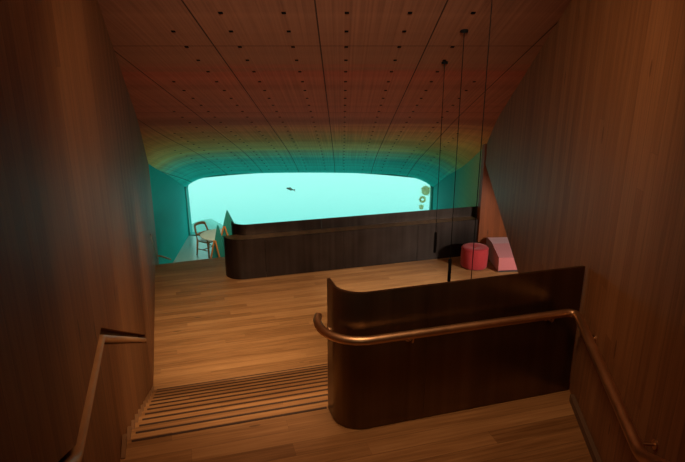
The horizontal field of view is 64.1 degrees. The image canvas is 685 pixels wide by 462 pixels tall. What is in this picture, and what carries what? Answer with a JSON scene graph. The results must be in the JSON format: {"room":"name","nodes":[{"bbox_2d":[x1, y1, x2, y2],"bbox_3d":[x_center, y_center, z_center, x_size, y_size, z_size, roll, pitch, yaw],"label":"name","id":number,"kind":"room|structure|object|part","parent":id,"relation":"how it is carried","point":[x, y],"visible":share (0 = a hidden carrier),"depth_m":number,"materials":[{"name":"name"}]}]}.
{"room":"underwater restaurant","nodes":[
{"label":"underwater restaurant","id":0,"kind":"room"},
{"bbox_2d":[0,0,158,461],"bbox_3d":[-2.404,-0.265,5.614,0.909,8.485,16.290,-4,18,-14],"label":"wall","id":1,"kind":"structure","parent":0,"point":[78,258],"depth_m":2.48,"materials":[{"name":"brown wood"}]},
{"bbox_2d":[63,334,145,461],"bbox_3d":[-1.574,1.002,3.811,0.065,2.332,5.487,-5,18,-17],"label":"wooden handrail","id":2,"kind":"object","parent":1,"relation":"attached to","point":[75,454],"visible":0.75,"depth_m":2.63,"materials":[{"name":"brown wood"}]},
{"bbox_2d":[150,235,170,259],"bbox_3d":[-4.001,0.389,12.045,0.368,1.421,2.546,-5,18,-17],"label":"wooden handrail","id":3,"kind":"object","parent":1,"relation":"attached to","point":[150,235],"visible":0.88,"depth_m":13.03,"materials":[{"name":"brown wood"}]},
{"bbox_2d":[148,164,188,263],"bbox_3d":[-5.030,-0.912,15.655,0.249,3.683,4.089,-2,17,-5],"label":"wall","id":4,"kind":"structure","parent":0,"point":[168,195],"depth_m":15.25,"materials":[{"name":"green fabric"}]},
{"bbox_2d":[185,173,432,235],"bbox_3d":[-1.000,-1.714,17.710,12.400,4.799,0.350,0,17,0],"label":"wall window","id":5,"kind":"structure","parent":4,"relation":"in","point":[186,189],"depth_m":17.90,"materials":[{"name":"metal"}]},
{"bbox_2d":[418,196,425,202],"bbox_3d":[2.646,-1.049,18.131,0.283,0.254,0.071,0,17,0],"label":"anemone","id":6,"kind":"object","parent":5,"relation":"attached to","point":[421,197],"visible":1,"depth_m":18.11},
{"bbox_2d":[421,185,429,195],"bbox_3d":[2.763,-1.335,18.032,0.321,0.388,0.280,-9,20,-28],"label":"anemone","id":7,"kind":"object","parent":5,"relation":"attached to","point":[425,190],"visible":1,"depth_m":17.94},
{"bbox_2d":[173,236,212,262],"bbox_3d":[-1.000,1.446,14.266,9.000,0.200,8.300,0,17,0],"label":"floor","id":8,"kind":"structure","parent":0,"point":[188,250],"depth_m":16.59,"materials":[{"name":"stone"}]},
{"bbox_2d":[194,221,212,257],"bbox_3d":[-4.039,0.232,16.252,0.645,0.950,0.611,9,19,28],"label":"dining chair","id":9,"kind":"object","parent":8,"relation":"on","point":[208,242],"visible":0.64,"depth_m":16.13,"materials":[{"name":"brown wood"}]},
{"bbox_3d":[-4.318,0.277,16.173,0.159,0.910,0.076,16,23,41],"label":"leg","id":10,"kind":"part","parent":9,"relation":"part of","materials":[{"name":"brown wood"}]},
{"bbox_3d":[-4.264,-0.209,16.263,0.116,0.115,0.442,10,20,30],"label":"backrest","id":11,"kind":"part","parent":9,"relation":"part of","materials":[{"name":"brown wood"}]},
{"bbox_3d":[-3.980,0.267,16.224,0.479,0.035,0.499,12,21,33],"label":"seat","id":12,"kind":"part","parent":9,"relation":"part of","materials":[{"name":"brown wood"}]},
{"bbox_2d":[200,228,221,240],"bbox_3d":[-3.480,0.462,15.762,1.160,0.795,1.160,0,17,0],"label":"dining table","id":13,"kind":"object","parent":8,"relation":"on","point":[209,235],"visible":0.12,"depth_m":15.59,"materials":[{"name":"beige wood"}]},
{"bbox_2d":[210,225,224,257],"bbox_3d":[-3.138,0.646,13.798,0.728,1.616,0.529,-2,17,-5],"label":"screen","id":14,"kind":"object","parent":8,"relation":"on","point":[217,250],"visible":0.34,"depth_m":13.66,"materials":[{"name":"green fabric"}]},
{"bbox_2d":[221,210,233,241],"bbox_3d":[-2.923,0.330,14.553,1.266,1.777,0.529,-2,17,-5],"label":"screen","id":15,"kind":"object","parent":8,"relation":"on","point":[226,230],"visible":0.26,"depth_m":14.35,"materials":[{"name":"green fabric"}]},
{"bbox_2d":[97,0,570,186],"bbox_3d":[-0.861,-1.732,7.139,8.899,6.874,20.339,0,17,0],"label":"ceiling","id":16,"kind":"structure","parent":0,"point":[150,56],"depth_m":7.08,"materials":[{"name":"wood"}]},
{"bbox_2d":[433,61,447,252],"bbox_3d":[1.215,-0.871,6.849,0.076,2.413,0.076,0,17,0],"label":"pendant lamp","id":17,"kind":"object","parent":16,"relation":"hanging from","point":[443,62],"visible":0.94,"depth_m":6.90,"materials":[{"name":"black metal"}]},
{"bbox_3d":[1.215,-0.985,6.814,0.008,2.102,0.008,0,17,0],"label":"cord","id":18,"kind":"part","parent":17,"relation":"part of","materials":[{"name":"black paint"}]},
{"bbox_2d":[447,29,467,281],"bbox_3d":[1.215,-0.719,5.849,0.076,2.715,0.076,0,17,0],"label":"pendant lamp","id":19,"kind":"object","parent":16,"relation":"hanging from","point":[464,31],"visible":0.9,"depth_m":5.89,"materials":[{"name":"black metal"}]},
{"bbox_3d":[1.215,-0.833,5.814,0.008,2.404,0.008,0,17,0],"label":"cord","id":20,"kind":"part","parent":19,"relation":"part of","materials":[{"name":"black paint"}]},
{"bbox_2d":[471,0,492,278],"bbox_3d":[1.215,-0.568,4.849,0.076,3.017,0.076,0,17,0],"label":"pendant lamp","id":21,"kind":"object","parent":16,"relation":"hanging from","point":[492,0],"visible":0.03,"depth_m":4.76,"materials":[{"name":"black metal"}]},
{"bbox_2d":[153,256,517,387],"bbox_3d":[1.305,1.726,8.883,10.690,0.250,9.350,0,17,0],"label":"floor","id":22,"kind":"structure","parent":0,"point":[209,324],"depth_m":9.44,"materials":[{"name":"brown wood"}]},
{"bbox_2d":[121,362,327,458],"bbox_3d":[-0.802,1.690,5.559,2.438,1.784,3.394,-5,18,-15],"label":"staircase","id":23,"kind":"structure","parent":22,"relation":"on","point":[167,409],"depth_m":4.91,"materials":[{"name":"wood"}]},
{"bbox_3d":[-1.419,1.396,3.548,0.026,0.033,0.210,-5,18,-17],"label":"skirting","id":24,"kind":"part","parent":23,"relation":"part of","materials":[{"name":"brown wood"}]},
{"bbox_3d":[-1.507,1.454,3.854,0.026,0.033,0.210,-5,18,-17],"label":"skirting","id":25,"kind":"part","parent":23,"relation":"part of","materials":[{"name":"brown wood"}]},
{"bbox_3d":[-1.596,1.512,4.160,0.026,0.033,0.210,-5,18,-17],"label":"skirting","id":26,"kind":"part","parent":23,"relation":"part of","materials":[{"name":"brown wood"}]},
{"bbox_2d":[223,216,477,278],"bbox_3d":[0.316,0.326,11.569,5.490,0.825,0.403,-5,18,-14],"label":"half wall","id":27,"kind":"structure","parent":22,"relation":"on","point":[294,252],"depth_m":11.34,"materials":[{"name":"brown wood"}]},
{"bbox_3d":[-1.974,0.541,10.876,0.856,0.825,0.233,3,17,9],"label":"panel","id":28,"kind":"part","parent":27,"relation":"part of","materials":[{"name":"brown wood"}]},
{"bbox_3d":[-0.754,0.462,11.131,1.624,0.825,0.020,-5,18,-16],"label":"panel","id":29,"kind":"part","parent":27,"relation":"part of","materials":[{"name":"brown wood"}]},
{"bbox_2d":[225,216,474,239],"bbox_3d":[0.325,-0.056,11.464,5.468,0.026,0.381,-5,18,-14],"label":"countertop","id":30,"kind":"structure","parent":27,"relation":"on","point":[235,237],"depth_m":11.41,"materials":[{"name":"brown wood"}]},
{"bbox_3d":[0.820,0.325,11.572,1.644,0.825,0.020,-5,18,-16],"label":"panel","id":31,"kind":"part","parent":27,"relation":"part of","materials":[{"name":"brown wood"}]},
{"bbox_3d":[2.300,0.197,11.987,1.428,0.825,0.020,-5,18,-16],"label":"panel","id":32,"kind":"part","parent":27,"relation":"part of","materials":[{"name":"brown wood"}]},
{"bbox_2d":[231,206,477,258],"bbox_3d":[0.420,0.165,11.727,5.446,1.040,0.333,-4,18,-12],"label":"balustrade","id":33,"kind":"object","parent":22,"relation":"on","point":[324,223],"visible":0.36,"depth_m":11.51,"materials":[{"name":"brown wood"}]},
{"bbox_3d":[0.377,0.171,11.705,1.699,1.040,0.022,-5,18,-16],"label":"sheet panel","id":34,"kind":"part","parent":33,"relation":"part of","materials":[{"name":"brown metal"}]},
{"bbox_3d":[2.116,0.021,12.192,1.924,1.040,0.022,-5,18,-16],"label":"sheet panel","id":35,"kind":"part","parent":33,"relation":"part of","materials":[{"name":"brown metal"}]},
{"bbox_2d":[460,243,488,270],"bbox_3d":[2.781,0.537,11.535,0.564,0.452,0.561,0,17,0],"label":"ottoman","id":36,"kind":"object","parent":22,"relation":"on","point":[480,256],"visible":0.98,"depth_m":11.34,"materials":[{"name":"fabric"}]},
{"bbox_2d":[461,243,488,252],"bbox_3d":[2.780,0.346,11.476,0.560,0.052,0.560,0,17,0],"label":"cushion","id":37,"kind":"object","parent":36,"relation":"on","point":[467,247],"depth_m":11.39,"materials":[{"name":"fabric"}]},
{"bbox_2d":[486,237,517,271],"bbox_3d":[3.480,0.485,11.711,0.560,0.448,1.129,0,17,0],"label":"upholstered bench","id":38,"kind":"object","parent":22,"relation":"on","point":[500,255],"visible":0.56,"depth_m":11.44,"materials":[{"name":"fabric"}]},
{"bbox_2d":[120,389,592,461],"bbox_3d":[0.131,3.003,1.541,3.259,1.850,6.169,0,17,0],"label":"floor","id":39,"kind":"structure","parent":0,"point":[541,428],"depth_m":3.63,"materials":[{"name":"brown wood"}]},
{"bbox_2d":[327,265,584,428],"bbox_3d":[0.825,0.803,3.804,1.840,1.007,0.281,-2,17,-7],"label":"balustrade","id":40,"kind":"object","parent":39,"relation":"on","point":[369,386],"visible":1,"depth_m":3.75,"materials":[{"name":"brown wood"}]},
{"bbox_3d":[1.141,0.780,3.876,1.205,1.007,0.022,-5,18,-16],"label":"sheet panel","id":41,"kind":"part","parent":40,"relation":"part of","materials":[{"name":"brown metal"}]},
{"bbox_2d":[432,149,481,209],"bbox_3d":[3.115,-0.907,14.882,0.250,4.131,5.537,0,17,-1],"label":"wall","id":42,"kind":"structure","parent":0,"point":[466,182],"depth_m":13.94,"materials":[{"name":"green fabric"}]},
{"bbox_2d":[476,144,506,244],"bbox_3d":[4.922,-0.360,12.660,4.000,4.400,0.120,-5,18,-16],"label":"wall partition","id":43,"kind":"structure","parent":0,"point":[490,223],"depth_m":12.06,"materials":[{"name":"brown wood"}]},
{"bbox_2d":[485,0,684,461],"bbox_3d":[2.017,-1.406,4.353,0.527,5.558,14.244,2,17,7],"label":"wall","id":44,"kind":"structure","parent":0,"point":[585,162],"depth_m":3.40,"materials":[{"name":"brown wood"}]},
{"bbox_2d":[313,309,669,461],"bbox_3d":[0.737,0.674,2.586,1.874,0.719,2.573,0,17,0],"label":"handrail","id":45,"kind":"object","parent":44,"relation":"attached to","point":[641,454],"visible":1,"depth_m":3.45,"materials":[{"name":"orange metal"}]},
{"bbox_2d":[569,394,601,461],"bbox_3d":[1.439,1.690,2.564,0.030,0.055,3.142,3,17,9],"label":"baseboard","id":46,"kind":"structure","parent":44,"relation":"attached to","point":[595,456],"depth_m":3.66,"materials":[{"name":"brown wood"}]},
{"label":"outside","id":47,"kind":"structure","parent":0,"visible":0},
{"bbox_2d":[192,219,222,231],"bbox_3d":[-4.000,2.823,25.265,40.000,7.412,11.000,0,17,0],"label":"sandy seabed","id":48,"kind":"structure","parent":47,"point":[211,224],"depth_m":23.22,"materials":[{"name":"teal sand"}]}
]}

